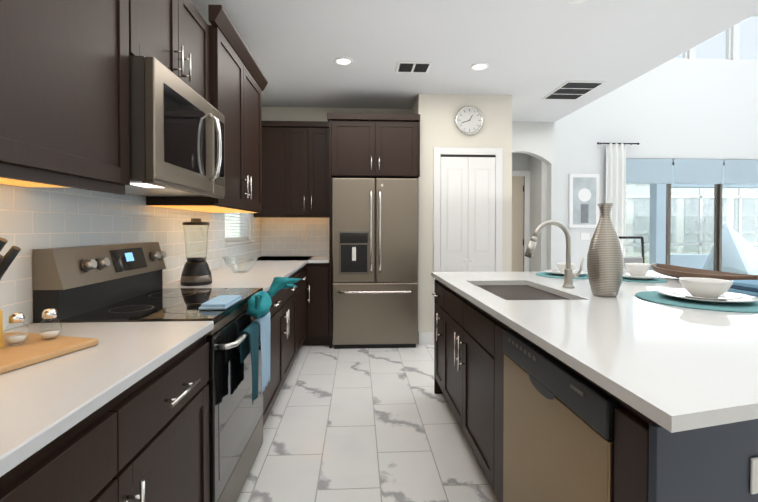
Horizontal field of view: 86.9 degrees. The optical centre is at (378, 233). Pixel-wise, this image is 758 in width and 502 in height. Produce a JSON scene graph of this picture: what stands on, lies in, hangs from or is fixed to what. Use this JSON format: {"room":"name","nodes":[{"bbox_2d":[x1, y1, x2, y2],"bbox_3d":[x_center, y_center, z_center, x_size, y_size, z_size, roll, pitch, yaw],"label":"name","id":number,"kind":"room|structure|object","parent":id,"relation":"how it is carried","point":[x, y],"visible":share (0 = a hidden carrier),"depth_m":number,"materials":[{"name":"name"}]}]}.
{"room":"kitchen","nodes":[
{"label":"kitchen","id":0,"kind":"room"},
{"bbox_2d":[3,193,260,330],"bbox_3d":[-1.285,-0.112,1.258,0.120,2.700,7.270,0,1,-3],"label":"wall","id":1,"kind":"structure","parent":0,"point":[249,226],"depth_m":4.34,"materials":[{"name":"tile"}]},
{"bbox_2d":[0,0,135,191],"bbox_3d":[-1.039,-0.639,1.068,0.348,0.960,0.684,0,1,-3],"label":"upper cabinet","id":2,"kind":"object","parent":1,"relation":"attached to","point":[64,97],"depth_m":1.13,"materials":[{"name":"brown wood"}]},
{"bbox_2d":[0,184,263,329],"bbox_3d":[-1.272,0.055,2.152,0.002,0.499,5.250,0,1,-3],"label":"tile backsplash","id":3,"kind":"structure","parent":1,"relation":"attached to","point":[31,218],"depth_m":1.74,"materials":[{"name":"white tile"}]},
{"bbox_2d":[136,0,211,104],"bbox_3d":[-1.077,-0.886,1.794,0.348,0.485,0.766,0,1,-3],"label":"upper cabinet","id":4,"kind":"object","parent":1,"relation":"attached to","point":[173,32],"depth_m":1.79,"materials":[{"name":"brown wood"}]},
{"bbox_2d":[125,56,224,197],"bbox_3d":[-1.007,-0.413,1.804,0.488,0.452,0.762,0,1,-3],"label":"microwave","id":5,"kind":"object","parent":4,"relation":"attached to","point":[177,136],"visible":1,"depth_m":1.58,"materials":[{"name":"metal"}]},
{"bbox_2d":[146,4,263,212],"bbox_3d":[-1.104,-0.696,2.686,0.388,1.071,1.002,0,1,-3],"label":"upper cabinet","id":6,"kind":"object","parent":1,"relation":"attached to","point":[237,84],"depth_m":2.54,"materials":[{"name":"brown wood"}]},
{"bbox_2d":[224,213,253,244],"bbox_3d":[-1.407,-0.377,3.907,0.135,0.940,0.900,0,1,-3],"label":"window","id":7,"kind":"structure","parent":1,"relation":"in","point":[243,234],"depth_m":4.03,"materials":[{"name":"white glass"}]},
{"bbox_2d":[261,107,411,121],"bbox_3d":[-0.569,-0.160,4.875,1.930,2.700,0.120,0,1,-3],"label":"wall","id":8,"kind":"structure","parent":0,"point":[293,114],"depth_m":4.78,"materials":[{"name":"paint"}]},
{"bbox_2d":[254,121,328,217],"bbox_3d":[-0.971,-0.714,4.590,0.852,1.065,0.386,0,1,-3],"label":"upper cabinet","id":9,"kind":"object","parent":8,"relation":"attached to","point":[295,169],"visible":0.73,"depth_m":4.45,"materials":[{"name":"brown wood"}]},
{"bbox_2d":[264,217,328,255],"bbox_3d":[-0.968,0.021,4.795,0.825,0.499,0.002,0,1,-3],"label":"tile backsplash","id":10,"kind":"structure","parent":8,"relation":"attached to","point":[282,236],"depth_m":4.79,"materials":[{"name":"white tile"}]},
{"bbox_2d":[327,113,419,347],"bbox_3d":[-0.070,-0.028,4.496,0.967,2.445,0.686,0,1,-3],"label":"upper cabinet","id":11,"kind":"object","parent":8,"relation":"attached to","point":[367,145],"visible":1,"depth_m":4.18,"materials":[{"name":"brown wood"}]},
{"bbox_2d":[237,344,498,501],"bbox_3d":[3.764,1.251,2.522,10.335,0.060,9.470,0,1,-3],"label":"floor","id":12,"kind":"structure","parent":0,"point":[364,425],"depth_m":2.40,"materials":[{"name":"tile"}]},
{"bbox_2d":[0,384,143,501],"bbox_3d":[-0.877,0.802,0.580,0.617,0.890,0.724,0,1,-3],"label":"base cabinet","id":13,"kind":"object","parent":12,"relation":"on","point":[119,412],"depth_m":0.82,"materials":[{"name":"brown wood"}]},
{"bbox_2d":[0,321,213,479],"bbox_3d":[-0.864,0.343,0.491,0.634,0.030,1.883,0,1,-3],"label":"countertop","id":14,"kind":"structure","parent":13,"relation":"on","point":[42,402],"depth_m":0.90,"materials":[{"name":"white stone"}]},
{"bbox_2d":[0,332,97,373],"bbox_3d":[-1.015,0.312,0.973,0.330,0.018,0.440,0,1,14],"label":"cutting board","id":15,"kind":"object","parent":14,"relation":"on","point":[33,349],"visible":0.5,"depth_m":1.05,"materials":[{"name":"brown wood"}]},
{"bbox_2d":[0,237,20,347],"bbox_3d":[-1.038,0.128,0.988,0.226,0.348,0.130,0,1,-3],"label":"knife block","id":16,"kind":"object","parent":15,"relation":"on","point":[8,258],"visible":1,"depth_m":1.03,"materials":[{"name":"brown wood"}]},
{"bbox_2d":[3,312,29,345],"bbox_3d":[-0.986,0.257,1.088,0.056,0.086,0.055,0,1,-3],"label":"salt shaker","id":17,"kind":"object","parent":15,"relation":"on","point":[17,317],"visible":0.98,"depth_m":1.08,"materials":[{"name":"clear glass"}]},
{"bbox_2d":[37,308,61,339],"bbox_3d":[-0.939,0.256,1.141,0.056,0.086,0.055,0,1,-3],"label":"pepper shaker","id":18,"kind":"object","parent":15,"relation":"on","point":[50,313],"visible":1,"depth_m":1.13,"materials":[{"name":"clear glass"}]},
{"bbox_2d":[32,242,269,501],"bbox_3d":[-0.904,0.640,1.823,0.688,1.180,0.762,0,1,-3],"label":"range","id":19,"kind":"object","parent":12,"relation":"on","point":[122,282],"visible":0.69,"depth_m":1.64,"materials":[{"name":"metal"}]},
{"bbox_2d":[199,277,300,404],"bbox_3d":[-0.562,0.492,1.856,0.347,0.526,0.493,0,1,-3],"label":"towels","id":20,"kind":"object","parent":19,"relation":"hanging from","point":[259,304],"visible":0.98,"depth_m":1.82,"materials":[{"name":"blue fabric"}]},
{"bbox_2d":[140,340,209,501],"bbox_3d":[-0.906,0.794,1.133,0.617,0.890,0.612,0,1,-3],"label":"base cabinet","id":21,"kind":"object","parent":12,"relation":"on","point":[174,401],"depth_m":1.21,"materials":[{"name":"brown wood"}]},
{"bbox_2d":[262,288,287,425],"bbox_3d":[-0.981,0.776,2.558,0.617,0.890,0.702,0,1,-3],"label":"base cabinet","id":22,"kind":"object","parent":12,"relation":"on","point":[279,307],"depth_m":2.70,"materials":[{"name":"brown wood"}]},
{"bbox_2d":[163,256,311,291],"bbox_3d":[-1.022,0.303,3.498,0.634,0.030,2.590,0,1,-3],"label":"countertop","id":23,"kind":"structure","parent":22,"relation":"on","point":[263,272],"depth_m":2.96,"materials":[{"name":"white stone"}]},
{"bbox_2d":[180,218,211,285],"bbox_3d":[-1.095,0.106,2.411,0.177,0.392,0.204,0,1,-3],"label":"blender","id":24,"kind":"object","parent":23,"relation":"on","point":[196,271],"visible":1,"depth_m":2.35,"materials":[{"name":"black plastic"}]},
{"bbox_2d":[222,256,258,272],"bbox_3d":[-1.042,0.235,3.013,0.262,0.118,0.262,0,1,-3],"label":"glass bowl","id":25,"kind":"object","parent":23,"relation":"on","point":[239,271],"visible":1,"depth_m":3.01,"materials":[{"name":"clear glass"}]},
{"bbox_2d":[288,272,299,373],"bbox_3d":[-1.013,0.768,3.161,0.617,0.890,0.735,0,1,-3],"label":"base cabinet","id":26,"kind":"object","parent":12,"relation":"on","point":[294,292],"depth_m":3.39,"materials":[{"name":"brown wood"}]},
{"bbox_2d":[300,264,307,348],"bbox_3d":[-1.046,0.759,3.799,0.617,0.890,0.771,0,1,-3],"label":"base cabinet","id":27,"kind":"object","parent":12,"relation":"on","point":[303,271],"depth_m":4.02,"materials":[{"name":"brown wood"}]},
{"bbox_2d":[308,260,329,345],"bbox_3d":[-0.665,0.750,4.467,0.255,0.890,0.704,0,1,-3],"label":"base cabinet","id":28,"kind":"object","parent":12,"relation":"on","point":[318,270],"depth_m":4.19,"materials":[{"name":"brown wood"}]},
{"bbox_2d":[312,256,328,259],"bbox_3d":[-0.964,0.290,4.473,0.852,0.030,0.648,0,1,-3],"label":"countertop","id":29,"kind":"structure","parent":28,"relation":"on","point":[313,257],"depth_m":4.50,"materials":[{"name":"white stone"}]},
{"bbox_2d":[332,178,417,348],"bbox_3d":[-0.053,0.308,4.451,0.895,1.775,0.752,0,1,-3],"label":"fridge","id":30,"kind":"object","parent":12,"relation":"on","point":[374,263],"visible":1,"depth_m":4.15,"materials":[{"name":"metal"}]},
{"bbox_2d":[431,275,757,501],"bbox_3d":[1.322,0.784,1.960,1.765,0.890,2.260,0,1,-3],"label":"kitchen island","id":31,"kind":"object","parent":12,"relation":"on","point":[552,389],"depth_m":1.17,"materials":[{"name":"brown wood"}]},
{"bbox_2d":[431,271,757,434],"bbox_3d":[1.399,0.325,1.930,1.880,0.032,2.340,0,1,-3],"label":"island countertop","id":32,"kind":"structure","parent":31,"relation":"on","point":[694,371],"depth_m":1.16,"materials":[{"name":"white stone"}]},
{"bbox_2d":[479,283,570,298],"bbox_3d":[0.771,0.443,2.214,0.427,0.236,0.722,0,1,-3],"label":"sink","id":33,"kind":"object","parent":32,"relation":"in","point":[508,290],"depth_m":2.30,"materials":[{"name":"grey metal"}]},
{"bbox_2d":[524,220,583,287],"bbox_3d":[0.982,0.115,2.244,0.356,0.377,0.088,0,1,-3],"label":"faucet","id":34,"kind":"object","parent":32,"relation":"on","point":[569,275],"visible":1,"depth_m":2.24,"materials":[{"name":"silver metal"}]},
{"bbox_2d":[536,262,587,278],"bbox_3d":[1.321,0.252,2.826,0.400,0.088,0.400,0,1,-3],"label":"place setting","id":35,"kind":"object","parent":32,"relation":"on","point":[556,273],"visible":0.73,"depth_m":2.79,"materials":[{"name":"white ceramic"}]},
{"bbox_2d":[587,203,623,296],"bbox_3d":[1.120,0.080,1.982,0.160,0.455,0.160,0,1,-3],"label":"vase","id":36,"kind":"object","parent":32,"relation":"on","point":[605,263],"visible":1,"depth_m":1.93,"materials":[{"name":"metal"}]},
{"bbox_2d":[622,263,667,282],"bbox_3d":[1.683,0.248,2.605,0.320,0.102,0.320,0,1,-3],"label":"place setting","id":37,"kind":"object","parent":32,"relation":"on","point":[637,272],"visible":0.96,"depth_m":2.55,"materials":[{"name":"white ceramic"}]},
{"bbox_2d":[635,277,757,312],"bbox_3d":[1.503,0.261,1.845,0.540,0.096,0.540,0,1,-3],"label":"place setting","id":38,"kind":"object","parent":32,"relation":"on","point":[712,294],"visible":1,"depth_m":1.78,"materials":[{"name":"white ceramic"}]},
{"bbox_2d":[651,263,757,279],"bbox_3d":[2.028,0.260,2.533,0.263,0.078,0.752,0,1,-3],"label":"wood tray","id":39,"kind":"object","parent":32,"relation":"on","point":[672,271],"visible":0.58,"depth_m":2.55,"materials":[{"name":"brown wood"}]},
{"bbox_2d":[727,280,757,296],"bbox_3d":[1.990,0.279,1.959,0.305,0.058,0.382,0,1,-3],"label":"napkins","id":40,"kind":"object","parent":32,"relation":"on","point":[748,287],"visible":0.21,"depth_m":2.03,"materials":[{"name":"blue fabric"}]},
{"bbox_2d":[750,457,757,493],"bbox_3d":[0.842,0.511,0.856,0.120,0.076,0.008,0,1,-15],"label":"outlet","id":41,"kind":"object","parent":31,"relation":"attached to","point":[754,475],"visible":1,"depth_m":0.84,"materials":[{"name":"white plastic"}]},
{"bbox_2d":[618,236,644,267],"bbox_3d":[2.260,0.618,3.456,0.332,1.181,0.412,0,1,-3],"label":"stool","id":42,"kind":"object","parent":12,"relation":"on","point":[634,259],"visible":0.15,"depth_m":3.63,"materials":[{"name":"metal"}]},
{"bbox_2d":[412,94,511,331],"bbox_3d":[0.893,-0.164,5.202,1.025,2.700,1.720,0,1,-3],"label":"wall","id":43,"kind":"structure","parent":0,"point":[437,113],"depth_m":4.33,"materials":[{"name":"paint"}]},
{"bbox_2d":[418,332,432,343],"bbox_3d":[0.939,1.132,4.353,1.025,0.130,0.014,0,1,-3],"label":"baseboard","id":44,"kind":"structure","parent":43,"relation":"attached to","point":[425,337],"depth_m":4.31,"materials":[{"name":"white wood"}]},
{"bbox_2d":[433,147,502,343],"bbox_3d":[0.965,0.135,4.327,0.755,2.125,0.038,0,1,-3],"label":"door","id":45,"kind":"structure","parent":43,"relation":"attached to","point":[468,185],"depth_m":4.33,"materials":[{"name":"white wood"}]},
{"bbox_2d":[455,106,483,134],"bbox_3d":[0.972,-1.218,4.310,0.310,0.310,0.038,0,1,-3],"label":"wall clock","id":46,"kind":"object","parent":43,"relation":"attached to","point":[469,120],"visible":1,"depth_m":4.30,"materials":[{"name":"silver metal"}]},
{"bbox_2d":[190,0,757,121],"bbox_3d":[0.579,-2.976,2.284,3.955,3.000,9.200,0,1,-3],"label":"ceiling","id":47,"kind":"structure","parent":0,"point":[532,53],"depth_m":3.15,"materials":[{"name":"paint"}]},
{"bbox_2d":[334,57,353,65],"bbox_3d":[-0.305,-1.487,3.459,0.170,0.007,0.170,0,1,-3],"label":"recessed light","id":48,"kind":"object","parent":47,"relation":"in","point":[344,61],"visible":1,"depth_m":3.46,"materials":[{"name":"white plastic"}]},
{"bbox_2d":[396,61,431,72],"bbox_3d":[0.309,-1.487,3.586,0.300,0.011,0.230,0,1,-3],"label":"ceiling vent","id":49,"kind":"object","parent":47,"relation":"in","point":[413,67],"visible":1,"depth_m":3.57,"materials":[{"name":"white metal"}]},
{"bbox_2d":[470,63,489,70],"bbox_3d":[0.900,-1.488,3.572,0.170,0.007,0.170,0,1,-3],"label":"recessed light","id":50,"kind":"object","parent":47,"relation":"in","point":[479,66],"visible":1,"depth_m":3.57,"materials":[{"name":"white"}]},
{"bbox_2d":[543,81,605,99],"bbox_3d":[2.029,-1.495,4.202,0.390,0.011,0.540,0,1,-3],"label":"ceiling vent","id":51,"kind":"object","parent":47,"relation":"in","point":[571,90],"visible":1,"depth_m":4.16,"materials":[{"name":"white metal"}]},
{"bbox_2d":[566,0,585,3],"bbox_3d":[1.247,-1.476,2.499,0.148,0.004,0.148,0,1,-3],"label":"ceiling speaker","id":52,"kind":"object","parent":47,"relation":"attached to","point":[573,1],"visible":1,"depth_m":2.54},
{"bbox_2d":[512,153,528,170],"bbox_3d":[1.797,-0.176,6.055,0.870,2.700,0.150,0,1,-3],"label":"wall","id":53,"kind":"structure","parent":0,"point":[520,161],"depth_m":6.00,"materials":[{"name":"white paint"}]},
{"bbox_2d":[512,170,529,271],"bbox_3d":[1.757,0.118,5.967,0.990,2.115,0.046,0,1,-3],"label":"door frame","id":54,"kind":"structure","parent":53,"relation":"attached to","point":[520,212],"depth_m":5.97,"materials":[{"name":"wood"}]},
{"bbox_2d":[512,122,554,269],"bbox_3d":[1.891,-0.168,5.505,1.000,2.700,0.120,0,1,-3],"label":"wall","id":55,"kind":"structure","parent":0,"point":[536,139],"depth_m":5.45,"materials":[{"name":"white paint"}]},
{"bbox_2d":[529,155,546,271],"bbox_3d":[2.290,-0.179,6.301,0.120,2.700,1.430,0,1,-3],"label":"wall","id":56,"kind":"structure","parent":0,"point":[536,167],"depth_m":5.68,"materials":[{"name":"white paint"}]},
{"bbox_2d":[554,13,757,270],"bbox_3d":[5.494,-1.641,7.241,6.380,5.600,0.150,0,1,-3],"label":"wall","id":57,"kind":"structure","parent":0,"point":[691,106],"depth_m":7.14,"materials":[{"name":"paint"}]},
{"bbox_2d":[569,174,599,227],"bbox_3d":[3.622,-0.574,7.063,0.540,0.950,0.034,0,1,-3],"label":"picture frame","id":58,"kind":"object","parent":57,"relation":"attached to","point":[583,200],"visible":0.85,"depth_m":7.05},
{"bbox_2d":[581,233,589,239],"bbox_3d":[3.651,0.051,7.087,0.160,0.120,0.006,0,1,-3],"label":"light switch","id":59,"kind":"object","parent":57,"relation":"attached to","point":[585,236],"visible":1,"depth_m":7.08,"materials":[{"name":"white plastic"}]},
{"bbox_2d":[597,142,639,270],"bbox_3d":[4.188,-0.228,7.056,0.770,2.739,0.116,0,1,-3],"label":"curtain","id":60,"kind":"object","parent":57,"relation":"attached to","point":[616,174],"visible":0.56,"depth_m":7.02,"materials":[{"name":"fabric"}]},
{"bbox_2d":[626,159,757,273],"bbox_3d":[6.179,-0.092,7.293,3.770,2.500,0.080,0,1,-3],"label":"door frame","id":61,"kind":"structure","parent":57,"relation":"attached to","point":[717,263],"depth_m":7.26,"materials":[{"name":"metal"}]},
{"bbox_2d":[626,158,757,183],"bbox_3d":[6.184,-1.109,7.178,3.730,0.443,0.016,0,1,-3],"label":"roller shades","id":62,"kind":"object","parent":57,"relation":"attached to","point":[686,171],"visible":0.88,"depth_m":7.14,"materials":[{"name":"blue fabric"}]},
{"bbox_2d":[673,18,757,60],"bbox_3d":[6.333,-3.557,7.260,3.340,0.870,0.050,0,1,-3],"label":"clerestory window","id":63,"kind":"structure","parent":57,"relation":"in","point":[728,40],"depth_m":7.24,"materials":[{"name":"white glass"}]},
{"label":"outside","id":64,"kind":"structure","parent":0,"visible":0},
{"bbox_3d":[8.580,0.969,26.140,60.000,0.080,28.500,0,1,-3],"label":"lawn","id":65,"kind":"structure","parent":64,"visible":0},
{"bbox_2d":[225,184,757,256],"bbox_3d":[10.960,-2.496,18.914,36.000,7.000,3.090,0,1,-3],"label":"building","id":66,"kind":"structure","parent":65,"relation":"on","point":[643,210],"depth_m":17.59,"materials":[{"name":"paint"}]},
{"bbox_2d":[625,165,757,270],"bbox_3d":[6.445,-0.462,9.568,12.000,3.340,4.335,0,1,-3],"label":"lanai","id":67,"kind":"object","parent":65,"relation":"on","point":[693,260],"depth_m":11.73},
{"bbox_2d":[703,222,757,274],"bbox_3d":[8.743,0.427,9.668,1.700,1.400,1.178,0,1,-3],"label":"furniture","id":68,"kind":"object","parent":67,"relation":"on","point":[732,265],"depth_m":9.36,"materials":[{"name":"fabric"}]}
]}

